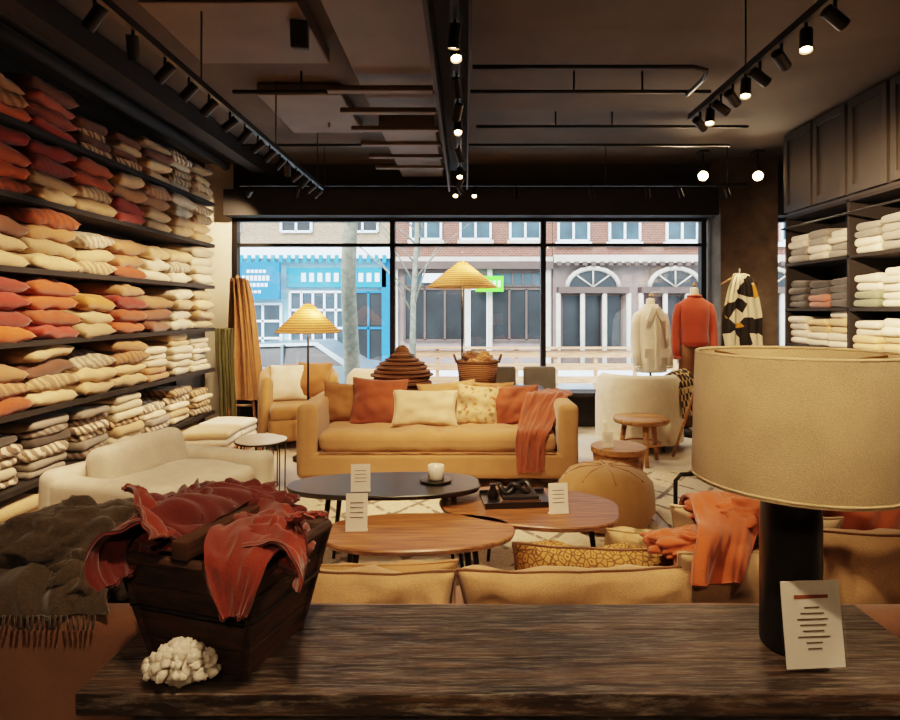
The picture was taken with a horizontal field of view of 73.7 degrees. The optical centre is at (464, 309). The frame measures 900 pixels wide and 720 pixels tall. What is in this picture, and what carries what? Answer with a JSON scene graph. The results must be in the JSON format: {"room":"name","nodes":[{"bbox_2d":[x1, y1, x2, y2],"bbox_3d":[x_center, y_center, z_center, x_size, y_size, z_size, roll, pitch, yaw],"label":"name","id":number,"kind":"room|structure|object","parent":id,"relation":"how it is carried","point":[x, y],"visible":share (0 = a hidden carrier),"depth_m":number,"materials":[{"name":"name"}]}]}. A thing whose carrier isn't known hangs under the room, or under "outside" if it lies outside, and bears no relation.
{"room":"store","nodes":[
{"label":"store","id":0,"kind":"room"},
{"bbox_2d":[0,49,204,422],"bbox_3d":[-3.180,-0.175,2.350,0.120,3.150,9.700,0,0,0],"label":"wall","id":1,"kind":"structure","parent":0,"point":[87,108],"depth_m":5.15,"materials":[{"name":"paint"}]},
{"bbox_2d":[290,19,309,50],"bbox_3d":[-0.950,-1.624,3.450,0.118,0.253,0.142,0,0,0],"label":"ceiling speaker","id":2,"kind":"object","parent":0,"point":[299,29],"depth_m":3.41},
{"bbox_2d":[0,0,899,163],"bbox_3d":[0.365,-1.810,2.360,7.170,0.120,9.920,0,0,0],"label":"ceiling","id":3,"kind":"structure","parent":0,"point":[845,64],"depth_m":4.48,"materials":[{"name":"paint"}]},
{"bbox_2d":[81,0,323,198],"bbox_3d":[-1.450,-1.419,3.300,0.110,0.661,5.600,0,0,0],"label":"track light","id":4,"kind":"object","parent":3,"relation":"hanging from","point":[100,9],"visible":0.98,"depth_m":3.25,"materials":[{"name":"black metal"}]},
{"bbox_2d":[138,0,443,176],"bbox_3d":[-0.975,-1.620,4.450,1.550,0.240,4.900,0,0,0],"label":"ceiling panels","id":5,"kind":"object","parent":3,"relation":"attached to","point":[384,42],"depth_m":3.84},
{"bbox_2d":[0,0,748,172],"bbox_3d":[-0.100,-1.658,4.200,5.400,0.185,5.400,0,0,0],"label":"ceiling pipes","id":6,"kind":"object","parent":3,"relation":"hanging from","point":[48,19],"depth_m":4.39,"materials":[{"name":"black metal"}]},
{"bbox_2d":[422,0,471,191],"bbox_3d":[-0.070,-1.485,2.350,0.200,0.530,7.700,0,0,0],"label":"channel","id":7,"kind":"object","parent":3,"relation":"attached to","point":[436,12],"depth_m":3.47,"materials":[{"name":"black metal"}]},
{"bbox_2d":[448,0,464,194],"bbox_3d":[-0.045,-1.440,2.350,0.091,0.621,7.700,0,0,0],"label":"track light","id":8,"kind":"object","parent":3,"relation":"hanging from","point":[455,26],"visible":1,"depth_m":3.17,"materials":[{"name":"black metal"}]},
{"bbox_2d":[239,147,746,198],"bbox_3d":[0.300,-1.470,6.400,5.400,0.561,0.106,0,0,0],"label":"track light","id":9,"kind":"object","parent":3,"relation":"hanging from","point":[474,190],"visible":0.96,"depth_m":6.38,"materials":[{"name":"black metal"}]},
{"bbox_2d":[688,0,849,132],"bbox_3d":[1.450,-1.420,2.075,0.113,0.661,3.550,0,0,0],"label":"track light","id":10,"kind":"object","parent":3,"relation":"hanging from","point":[827,9],"visible":1,"depth_m":2.92,"materials":[{"name":"black metal"}]},
{"bbox_2d":[249,427,691,528],"bbox_3d":[0.365,1.460,2.360,7.170,0.120,9.920,0,0,0],"label":"floor","id":11,"kind":"structure","parent":0,"point":[586,436],"depth_m":5.69,"materials":[{"name":"concrete"}]},
{"bbox_2d":[0,112,214,501],"bbox_3d":[-2.893,-0.050,4.155,0.435,2.900,4.550,0,0,0],"label":"wall shelf unit","id":12,"kind":"object","parent":11,"relation":"on","point":[88,220],"visible":0.24,"depth_m":4.40,"materials":[{"name":"black wood"}]},
{"bbox_2d":[0,114,212,523],"bbox_3d":[-2.870,-0.060,4.186,0.457,2.928,4.411,0,0,0],"label":"folded blankets","id":13,"kind":"object","parent":12,"relation":"on","point":[31,446],"visible":0.64,"depth_m":4.64,"materials":[{"name":"beige fabric"}]},
{"bbox_2d":[0,71,214,416],"bbox_3d":[-2.881,-0.208,4.165,0.492,2.623,4.532,0,0,0],"label":"throw pillows","id":14,"kind":"object","parent":12,"relation":"on","point":[32,307],"visible":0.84,"depth_m":4.20,"materials":[{"name":"orange fabric"}]},
{"bbox_2d":[38,427,273,509],"bbox_3d":[-1.801,1.083,3.620,0.870,0.634,0.986,0,0,18],"label":"sofa","id":15,"kind":"object","parent":11,"relation":"on","point":[160,461],"visible":0.52,"depth_m":3.54,"materials":[{"name":"beige fabric"}]},
{"bbox_2d":[182,416,261,449],"bbox_3d":[-2.225,1.216,5.450,0.550,0.368,0.900,0,0,0],"label":"ottoman","id":16,"kind":"object","parent":11,"relation":"on","point":[218,431],"visible":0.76,"depth_m":5.26,"materials":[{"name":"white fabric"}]},
{"bbox_2d":[215,275,262,433],"bbox_3d":[-2.529,0.495,6.637,0.661,1.798,0.367,0,0,44],"label":"fabrics","id":17,"kind":"object","parent":11,"relation":"on","point":[237,347],"visible":0.94,"depth_m":6.60,"materials":[{"name":"orange fabric"}]},
{"bbox_2d":[239,433,278,487],"bbox_3d":[-1.620,1.193,4.720,0.314,0.386,0.314,0,0,0],"label":"wire side table","id":18,"kind":"object","parent":11,"relation":"on","point":[258,433],"visible":0.16,"depth_m":4.72,"materials":[{"name":"metal"}]},
{"bbox_2d":[234,434,287,490],"bbox_3d":[-1.480,1.163,4.360,0.374,0.446,0.374,0,0,0],"label":"wire side table","id":19,"kind":"object","parent":11,"relation":"on","point":[263,440],"visible":0.62,"depth_m":4.36,"materials":[{"name":"stone"}]},
{"bbox_2d":[258,364,338,450],"bbox_3d":[-1.753,1.000,6.359,0.840,0.800,0.821,0,0,-20],"label":"armchair","id":20,"kind":"object","parent":11,"relation":"on","point":[274,417],"visible":0.39,"depth_m":6.06,"materials":[{"name":"fabric"}]},
{"bbox_2d":[270,365,306,400],"bbox_3d":[-1.860,0.770,6.348,0.421,0.372,0.210,0,0,-10],"label":"throw pillow","id":21,"kind":"object","parent":20,"relation":"on","point":[285,379],"visible":0.77,"depth_m":6.29,"materials":[{"name":"white fabric"}]},
{"bbox_2d":[298,362,332,396],"bbox_3d":[-1.620,0.740,6.381,0.400,0.364,0.223,0,0,10],"label":"throw pillow","id":22,"kind":"object","parent":20,"relation":"on","point":[318,372],"visible":0.77,"depth_m":6.32,"materials":[{"name":"fabric"}]},
{"bbox_2d":[274,304,340,462],"bbox_3d":[-1.470,0.670,5.620,0.611,1.460,0.611,0,0,0],"label":"floor lamp","id":23,"kind":"object","parent":11,"relation":"on","point":[307,319],"visible":0.86,"depth_m":5.47,"materials":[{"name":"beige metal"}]},
{"bbox_2d":[346,368,374,383],"bbox_3d":[-0.979,1.010,6.597,0.660,0.780,0.654,0,0,-20],"label":"armchair","id":24,"kind":"object","parent":11,"relation":"on","point":[356,372],"visible":0.02,"depth_m":6.33,"materials":[{"name":"beige fabric"}]},
{"bbox_2d":[0,586,899,719],"bbox_3d":[0.000,1.044,1.791,2.780,0.712,0.898,0,0,0],"label":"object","id":25,"kind":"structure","parent":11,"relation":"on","point":[42,672],"depth_m":1.34,"materials":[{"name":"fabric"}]},
{"bbox_2d":[0,495,138,629],"bbox_3d":[-1.061,0.710,1.639,0.535,0.411,0.635,0,0,0],"label":"knit throw blanket","id":26,"kind":"object","parent":25,"relation":"on","point":[43,551],"visible":0.56,"depth_m":1.45,"materials":[{"name":"brown fabric"}]},
{"bbox_2d":[107,597,129,602],"bbox_3d":[-0.780,0.830,1.601,0.523,0.390,0.207,0,0,0],"label":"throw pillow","id":27,"kind":"object","parent":25,"relation":"on","point":[110,600],"visible":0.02,"depth_m":1.51,"materials":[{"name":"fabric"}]},
{"bbox_2d":[311,565,455,603],"bbox_3d":[-0.240,0.830,1.560,0.438,0.353,0.202,0,0,0],"label":"throw pillow","id":28,"kind":"object","parent":25,"relation":"on","point":[367,584],"visible":0.27,"depth_m":1.50,"materials":[{"name":"fabric"}]},
{"bbox_2d":[320,559,457,603],"bbox_3d":[-0.240,0.869,1.769,0.486,0.328,0.179,0,0,0],"label":"throw pillow","id":29,"kind":"object","parent":25,"relation":"on","point":[408,565],"visible":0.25,"depth_m":1.71,"materials":[{"name":"yellow fabric"}]},
{"bbox_2d":[456,564,693,604],"bbox_3d":[0.290,0.825,1.559,0.626,0.355,0.213,0,0,0],"label":"throw pillow","id":30,"kind":"object","parent":25,"relation":"on","point":[627,583],"visible":0.34,"depth_m":1.50,"materials":[{"name":"fabric"}]},
{"bbox_2d":[512,539,673,569],"bbox_3d":[0.420,0.828,1.769,0.621,0.353,0.213,0,0,-4],"label":"throw pillow","id":31,"kind":"object","parent":25,"relation":"on","point":[551,552],"visible":0.24,"depth_m":1.69,"materials":[{"name":"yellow fabric"}]},
{"bbox_2d":[604,526,656,546],"bbox_3d":[0.620,0.860,1.969,0.412,0.359,0.196,0,0,-12],"label":"throw pillow","id":32,"kind":"object","parent":25,"relation":"on","point":[625,534],"visible":0.1,"depth_m":1.87,"materials":[{"name":"beige fabric"}]},
{"bbox_2d":[639,490,759,585],"bbox_3d":[0.725,0.677,1.772,0.481,0.287,0.636,0,0,0],"label":"throw blanket","id":33,"kind":"object","parent":25,"relation":"on","point":[722,540],"visible":0.86,"depth_m":1.57,"materials":[{"name":"orange fabric"}]},
{"bbox_2d":[677,549,758,602],"bbox_3d":[0.740,0.800,1.600,0.432,0.377,0.190,0,0,-5],"label":"throw pillow","id":34,"kind":"object","parent":25,"relation":"on","point":[747,591],"visible":0.17,"depth_m":1.52,"materials":[{"name":"beige fabric"}]},
{"bbox_2d":[670,504,843,549],"bbox_3d":[0.863,0.780,1.829,0.476,0.397,0.222,0,0,19],"label":"throw pillow","id":35,"kind":"object","parent":25,"relation":"on","point":[678,514],"visible":0.11,"depth_m":1.79,"materials":[{"name":"beige fabric"}]},
{"bbox_2d":[823,527,899,603],"bbox_3d":[1.042,0.770,1.589,0.466,0.433,0.215,0,0,10],"label":"throw pillow","id":36,"kind":"object","parent":25,"relation":"on","point":[865,564],"visible":0.17,"depth_m":1.50,"materials":[{"name":"fabric"}]},
{"bbox_2d":[823,509,899,530],"bbox_3d":[1.160,0.740,1.801,0.473,0.434,0.228,0,0,0],"label":"throw pillow","id":37,"kind":"object","parent":25,"relation":"on","point":[890,519],"visible":0.04,"depth_m":1.70,"materials":[{"name":"orange fabric"}]},
{"bbox_2d":[426,262,497,358],"bbox_3d":[-0.030,0.455,6.120,0.733,1.890,0.733,0,0,0],"label":"floor lamp","id":38,"kind":"object","parent":11,"relation":"on","point":[461,275],"visible":0.87,"depth_m":5.96,"materials":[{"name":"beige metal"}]},
{"bbox_2d":[413,385,544,390],"bbox_3d":[-0.125,1.070,5.720,1.750,0.660,0.400,0,0,0],"label":"table","id":39,"kind":"object","parent":11,"relation":"on","point":[540,387],"visible":0.04,"depth_m":5.80,"materials":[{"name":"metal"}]},
{"bbox_2d":[370,345,433,389],"bbox_3d":[-0.600,0.535,5.720,0.603,0.405,0.578,0,0,0],"label":"woven baskets","id":40,"kind":"object","parent":39,"relation":"on","point":[401,364],"visible":0.84,"depth_m":5.55,"materials":[{"name":"wicker"}]},
{"bbox_2d":[453,350,501,382],"bbox_3d":[0.120,0.558,5.720,0.413,0.359,0.413,0,0,40],"label":"wicker basket","id":41,"kind":"object","parent":39,"relation":"on","point":[481,366],"visible":0.92,"depth_m":5.58,"materials":[{"name":"wicker"}]},
{"bbox_2d":[298,461,661,585],"bbox_3d":[0.025,1.394,4.025,2.450,0.012,2.950,0,0,0],"label":"area rug","id":42,"kind":"object","parent":11,"relation":"on","point":[501,557],"visible":0.02,"depth_m":3.69,"materials":[{"name":"beige carpet"}]},
{"bbox_2d":[286,472,479,567],"bbox_3d":[-0.438,1.164,3.261,1.043,0.448,0.464,0,0,0],"label":"coffee table","id":43,"kind":"object","parent":42,"relation":"on","point":[384,486],"visible":0.74,"depth_m":3.20,"materials":[{"name":"black wood"}]},
{"bbox_2d":[351,464,370,491],"bbox_3d":[-0.541,0.870,3.114,0.100,0.139,0.031,0,0,-6],"label":"price card","id":44,"kind":"object","parent":43,"relation":"on","point":[360,473],"visible":1,"depth_m":3.11,"materials":[{"name":"white paper"}]},
{"bbox_2d":[420,463,451,484],"bbox_3d":[-0.160,0.895,3.300,0.180,0.088,0.180,0,0,0],"label":"candle","id":45,"kind":"object","parent":43,"relation":"on","point":[436,476],"visible":1,"depth_m":3.26,"materials":[{"name":"wax"}]},
{"bbox_2d":[326,513,514,565],"bbox_3d":[-0.208,1.204,2.779,0.883,0.368,0.483,0,0,0],"label":"coffee table","id":46,"kind":"object","parent":42,"relation":"on","point":[399,534],"visible":0.72,"depth_m":2.71,"materials":[{"name":"brown wood"}]},
{"bbox_2d":[345,493,367,531],"bbox_3d":[-0.501,0.935,2.775,0.100,0.169,0.031,0,0,-3],"label":"price card","id":47,"kind":"object","parent":46,"relation":"on","point":[356,503],"visible":1,"depth_m":2.77,"materials":[{"name":"white paper"}]},
{"bbox_2d":[297,391,577,478],"bbox_3d":[-0.210,1.055,5.010,2.188,0.664,0.849,0,0,0],"label":"sofa","id":48,"kind":"object","parent":42,"relation":"on","point":[324,446],"visible":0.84,"depth_m":4.60,"materials":[{"name":"yellow fabric"}]},
{"bbox_2d":[324,380,353,420],"bbox_3d":[-0.999,0.790,5.097,0.462,0.384,0.168,0,0,-18],"label":"throw pillow","id":49,"kind":"object","parent":48,"relation":"on","point":[340,396],"visible":0.41,"depth_m":5.05,"materials":[{"name":"fabric"}]},
{"bbox_2d":[349,377,408,423],"bbox_3d":[-0.719,0.770,5.023,0.488,0.409,0.197,0,0,10],"label":"throw pillow","id":50,"kind":"object","parent":48,"relation":"on","point":[373,400],"visible":0.73,"depth_m":4.97,"materials":[{"name":"orange fabric"}]},
{"bbox_2d":[391,390,457,426],"bbox_3d":[-0.330,0.806,4.926,0.554,0.303,0.201,0,0,-6],"label":"throw pillow","id":51,"kind":"object","parent":48,"relation":"on","point":[431,408],"visible":1,"depth_m":4.88,"materials":[{"name":"beige fabric"}]},
{"bbox_2d":[417,379,474,413],"bbox_3d":[-0.150,0.780,5.133,0.533,0.372,0.170,0,0,0],"label":"throw pillow","id":52,"kind":"object","parent":48,"relation":"on","point":[453,385],"visible":0.18,"depth_m":5.13,"materials":[{"name":"yellow fabric"}]},
{"bbox_2d":[455,383,500,423],"bbox_3d":[0.101,0.795,5.005,0.375,0.357,0.196,0,0,14],"label":"throw pillow","id":53,"kind":"object","parent":48,"relation":"on","point":[475,404],"visible":0.91,"depth_m":4.96,"materials":[{"name":"beige fabric"}]},
{"bbox_2d":[473,382,513,386],"bbox_3d":[0.220,0.790,5.164,0.411,0.352,0.148,0,0,0],"label":"throw pillow","id":54,"kind":"object","parent":48,"relation":"on","point":[478,384],"visible":0.17,"depth_m":5.18,"materials":[{"name":"fabric"}]},
{"bbox_2d":[489,384,537,423],"bbox_3d":[0.420,0.800,5.038,0.430,0.339,0.190,0,0,0],"label":"throw pillow","id":55,"kind":"object","parent":48,"relation":"on","point":[509,400],"visible":0.56,"depth_m":4.97,"materials":[{"name":"orange fabric"}]},
{"bbox_2d":[515,388,572,474],"bbox_3d":[0.673,0.962,4.980,0.449,0.569,0.950,0,0,9],"label":"throw blanket","id":56,"kind":"object","parent":48,"relation":"on","point":[537,417],"visible":0.92,"depth_m":4.66,"materials":[{"name":"orange fabric"}]},
{"bbox_2d":[439,487,619,566],"bbox_3d":[0.332,1.204,3.139,0.942,0.368,0.659,0,0,0],"label":"coffee table","id":57,"kind":"object","parent":42,"relation":"on","point":[589,513],"visible":0.66,"depth_m":3.01,"materials":[{"name":"brown wood"}]},
{"bbox_2d":[479,479,548,509],"bbox_3d":[0.270,0.965,3.200,0.360,0.109,0.240,0,0,-6],"label":"tray","id":58,"kind":"object","parent":57,"relation":"on","point":[513,496],"visible":0.94,"depth_m":3.16,"materials":[{"name":"black wood"}]},
{"bbox_2d":[548,482,568,513],"bbox_3d":[0.468,0.945,3.014,0.100,0.149,0.031,0,0,-9],"label":"price card","id":59,"kind":"object","parent":57,"relation":"on","point":[557,492],"visible":1,"depth_m":3.01,"materials":[{"name":"white paper"}]},
{"bbox_2d":[558,460,655,533],"bbox_3d":[0.918,1.198,3.919,0.643,0.378,0.646,0,0,0],"label":"pouf","id":60,"kind":"object","parent":42,"relation":"on","point":[629,487],"visible":0.74,"depth_m":3.70,"materials":[{"name":"tan leather"}]},
{"bbox_2d":[591,440,646,470],"bbox_3d":[1.130,1.194,4.420,0.400,0.387,0.400,0,0,0],"label":"side table","id":61,"kind":"object","parent":42,"relation":"on","point":[630,453],"visible":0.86,"depth_m":4.29,"materials":[{"name":"brown wood"}]},
{"bbox_2d":[602,432,613,447],"bbox_3d":[1.038,0.944,4.364,0.080,0.109,0.031,0,0,-6],"label":"price card","id":62,"kind":"object","parent":61,"relation":"on","point":[608,442],"visible":1,"depth_m":4.36,"materials":[{"name":"white paper"}]},
{"bbox_2d":[75,605,899,719],"bbox_3d":[0.100,1.025,1.170,1.520,0.750,0.311,0,0,0],"label":"console table","id":63,"kind":"object","parent":11,"relation":"on","point":[346,662],"visible":0.8,"depth_m":1.08,"materials":[{"name":"brown wood"}]},
{"bbox_2d":[141,636,221,688],"bbox_3d":[-0.493,0.611,1.044,0.137,0.076,0.081,0,0,0],"label":"coral","id":64,"kind":"object","parent":63,"relation":"on","point":[180,662],"visible":1,"depth_m":1.03},
{"bbox_2d":[122,505,332,681],"bbox_3d":[-0.455,0.525,1.165,0.305,0.252,0.274,0,0,17],"label":"wooden crate","id":65,"kind":"object","parent":63,"relation":"on","point":[170,597],"visible":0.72,"depth_m":1.07,"materials":[{"name":"brown wood"}]},
{"bbox_2d":[84,477,328,621],"bbox_3d":[-0.451,0.418,1.153,0.426,0.191,0.363,0,0,0],"label":"cloths","id":66,"kind":"object","parent":65,"relation":"in","point":[237,554],"visible":0.99,"depth_m":1.06,"materials":[{"name":"fabric"}]},
{"bbox_2d":[690,346,899,655],"bbox_3d":[0.643,0.364,1.165,0.386,0.569,0.386,0,0,0],"label":"table lamp","id":67,"kind":"object","parent":63,"relation":"on","point":[802,432],"visible":0.93,"depth_m":1.02,"materials":[{"name":"beige linen"},{"name":"black metal"}]},
{"bbox_2d":[780,580,845,669],"bbox_3d":[0.629,0.572,1.089,0.120,0.161,0.033,0,0,-4],"label":"price sign","id":68,"kind":"object","parent":63,"relation":"on","point":[811,609],"visible":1,"depth_m":1.08,"materials":[{"name":"white paper"}]},
{"bbox_2d":[496,366,515,384],"bbox_3d":[0.380,1.011,6.424,0.369,0.780,0.448,0,0,0],"label":"chair","id":69,"kind":"object","parent":11,"relation":"on","point":[505,374],"visible":0.16,"depth_m":6.58,"materials":[{"name":"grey fabric"}]},
{"bbox_2d":[523,366,555,388],"bbox_3d":[0.820,1.011,6.424,0.369,0.780,0.448,0,0,0],"label":"chair","id":70,"kind":"object","parent":11,"relation":"on","point":[545,376],"visible":0.29,"depth_m":6.58,"materials":[{"name":"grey fabric"}]},
{"bbox_2d":[595,372,683,452],"bbox_3d":[1.796,1.020,6.210,0.880,0.760,0.858,0,0,20],"label":"armchair","id":71,"kind":"object","parent":11,"relation":"on","point":[615,394],"visible":0.76,"depth_m":5.85,"materials":[{"name":"beige fabric"}]},
{"bbox_2d":[665,368,693,418],"bbox_3d":[2.135,0.843,6.168,0.382,0.461,0.423,0,0,41],"label":"plaid blanket","id":72,"kind":"object","parent":71,"relation":"on","point":[686,384],"visible":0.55,"depth_m":6.04,"materials":[{"name":"fabric"}]},
{"bbox_2d":[613,413,669,467],"bbox_3d":[1.620,1.194,5.520,0.500,0.418,0.500,0,0,0],"label":"wooden stool","id":73,"kind":"object","parent":11,"relation":"on","point":[645,420],"visible":0.77,"depth_m":5.44,"materials":[{"name":"brown wood"}]},
{"bbox_2d":[630,293,673,375],"bbox_3d":[2.120,0.605,6.860,0.498,1.590,0.340,0,0,-12],"label":"mannequin","id":74,"kind":"object","parent":11,"relation":"on","point":[650,336],"visible":0.83,"depth_m":6.75},
{"bbox_2d":[672,386,693,456],"bbox_3d":[2.245,1.035,5.609,0.412,0.718,0.447,0,0,-30],"label":"step ladder","id":75,"kind":"object","parent":11,"relation":"on","point":[691,398],"visible":0.12,"depth_m":5.62,"materials":[{"name":"brown wood"}]},
{"bbox_2d":[643,470,723,527],"bbox_3d":[2.110,1.394,4.300,1.580,0.012,1.800,0,0,0],"label":"area rug","id":76,"kind":"object","parent":11,"relation":"on","point":[662,480],"visible":0.02,"depth_m":4.69,"materials":[{"name":"beige carpet"}]},
{"bbox_2d":[673,472,693,504],"bbox_3d":[1.511,1.069,2.921,0.746,0.662,0.645,0,0,-8],"label":"lounge chair","id":77,"kind":"object","parent":11,"relation":"on","point":[681,474],"visible":0.02,"depth_m":3.16,"materials":[{"name":"black metal"}]},
{"bbox_2d":[671,282,718,437],"bbox_3d":[2.560,0.545,6.700,0.498,1.710,0.340,0,0,8],"label":"mannequin","id":78,"kind":"object","parent":11,"relation":"on","point":[693,317],"visible":0.59,"depth_m":6.62},
{"bbox_2d":[721,268,762,345],"bbox_3d":[3.008,0.470,6.521,0.370,1.860,0.353,0,0,40],"label":"patterned garment","id":79,"kind":"object","parent":11,"relation":"on","point":[742,312],"visible":0.75,"depth_m":6.50,"materials":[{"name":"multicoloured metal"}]},
{"bbox_2d":[781,73,899,348],"bbox_3d":[3.400,-0.170,3.996,0.520,3.140,4.008,0,0,0],"label":"shelf unit","id":80,"kind":"object","parent":11,"relation":"on","point":[842,167],"visible":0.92,"depth_m":5.02,"materials":[{"name":"paint"}]},
{"bbox_2d":[788,212,899,351],"bbox_3d":[3.399,0.209,4.015,0.396,1.896,3.973,0,0,0],"label":"folded blankets","id":81,"kind":"object","parent":80,"relation":"on","point":[879,289],"visible":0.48,"depth_m":5.12,"materials":[{"name":"beige fabric"}]},
{"bbox_2d":[205,164,783,426],"bbox_3d":[0.365,-0.175,7.260,6.970,3.150,0.120,0,0,0],"label":"wall","id":82,"kind":"structure","parent":0,"point":[220,228],"depth_m":7.20,"materials":[{"name":"beige paint"}]},
{"bbox_2d":[232,218,706,389],"bbox_3d":[0.055,-0.050,7.235,5.690,2.100,0.110,0,0,0],"label":"window","id":83,"kind":"structure","parent":82,"relation":"in","point":[702,222],"depth_m":7.19,"materials":[{"name":"black metal"}]},
{"bbox_2d":[223,189,786,217],"bbox_3d":[0.525,-1.250,7.065,6.650,0.300,0.230,0,0,0],"label":"soffit","id":84,"kind":"structure","parent":82,"relation":"attached to","point":[263,203],"depth_m":6.95,"materials":[{"name":"black paint"}]},
{"bbox_2d":[568,390,595,396],"bbox_3d":[0.070,0.980,7.045,5.700,0.040,0.250,0,0,0],"label":"window sill","id":85,"kind":"structure","parent":82,"relation":"attached to","point":[576,393],"depth_m":6.92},
{"bbox_2d":[778,218,784,222],"bbox_3d":[3.725,-0.050,7.235,0.250,2.110,0.090,0,0,0],"label":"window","id":86,"kind":"structure","parent":82,"relation":"in","point":[780,220],"depth_m":7.19,"materials":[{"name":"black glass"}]},
{"bbox_2d":[697,150,764,180],"bbox_3d":[2.920,-1.579,6.600,0.748,0.343,0.142,0,0,0],"label":"ceiling spotlight","id":87,"kind":"object","parent":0,"point":[703,175],"depth_m":6.57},
{"bbox_2d":[707,158,777,346],"bbox_3d":[3.270,-0.175,7.110,0.660,3.150,0.420,0,0,0],"label":"column","id":88,"kind":"structure","parent":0,"point":[743,235],"depth_m":6.90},
{"label":"outside","id":89,"kind":"structure","parent":0,"visible":0},
{"bbox_2d":[396,223,553,362],"bbox_3d":[0.235,-2.833,22.740,5.330,9.535,6.520,0,0,0],"label":"building","id":90,"kind":"structure","parent":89,"point":[507,315],"depth_m":19.92,"materials":[{"name":"stone"}]},
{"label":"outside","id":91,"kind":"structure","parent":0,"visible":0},
{"bbox_2d":[430,370,671,375],"bbox_3d":[0.000,1.950,18.450,60.000,0.100,1.900,0,0,0],"label":"sidewalk","id":92,"kind":"structure","parent":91,"point":[441,372],"depth_m":18.24,"materials":[{"name":"grey concrete"}]},
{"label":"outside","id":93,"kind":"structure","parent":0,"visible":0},
{"bbox_2d":[432,383,593,388],"bbox_3d":[0.000,2.070,14.250,60.000,0.100,6.500,0,0,0],"label":"street","id":94,"kind":"structure","parent":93,"point":[560,385],"depth_m":16.05,"materials":[{"name":"grey asphalt"}]},
{"bbox_2d":[259,339,381,383],"bbox_3d":[-3.510,1.310,11.895,4.220,1.420,1.690,0,0,0],"label":"parked car","id":95,"kind":"object","parent":94,"relation":"on","point":[274,352],"visible":0.03,"depth_m":11.14,"materials":[{"name":"paint"}]},
{"bbox_2d":[324,223,469,356],"bbox_3d":[-0.996,-1.411,12.517,3.914,6.824,0.583,0,0,0],"label":"street tree","id":96,"kind":"object","parent":94,"relation":"on","point":[418,226],"visible":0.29,"depth_m":12.46,"materials":[{"name":"grey plant"}]},
{"bbox_2d":[396,347,677,388],"bbox_3d":[2.120,1.440,13.925,7.440,1.160,0.250,0,0,0],"label":"fence","id":97,"kind":"object","parent":94,"relation":"on","point":[437,353],"visible":0.3,"depth_m":13.90,"materials":[{"name":"brown wood"}]},
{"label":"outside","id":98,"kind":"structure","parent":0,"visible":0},
{"bbox_3d":[0.000,1.950,9.170,60.000,0.100,3.660,0,0,0],"label":"sidewalk","id":99,"kind":"object","parent":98,"visible":0},
{"bbox_2d":[341,223,359,383],"bbox_3d":[-1.716,-1.349,9.000,0.280,6.511,0.250,0,0,0],"label":"street tree","id":100,"kind":"object","parent":99,"relation":"on","point":[348,260],"visible":0.27,"depth_m":8.91,"materials":[{"name":"grey plant"}]},
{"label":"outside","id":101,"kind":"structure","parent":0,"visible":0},
{"bbox_2d":[552,222,784,362],"bbox_3d":[9.460,-2.850,22.750,13.080,9.500,6.500,0,0,0],"label":"building","id":102,"kind":"structure","parent":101,"point":[597,292],"depth_m":19.92,"materials":[{"name":"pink brick"}]},
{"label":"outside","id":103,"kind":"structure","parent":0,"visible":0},
{"bbox_2d":[240,223,389,360],"bbox_3d":[-9.225,-2.850,22.690,13.550,9.500,6.620,0,0,0],"label":"building","id":104,"kind":"structure","parent":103,"point":[282,280],"depth_m":19.92,"materials":[{"name":"brick"}]}
]}

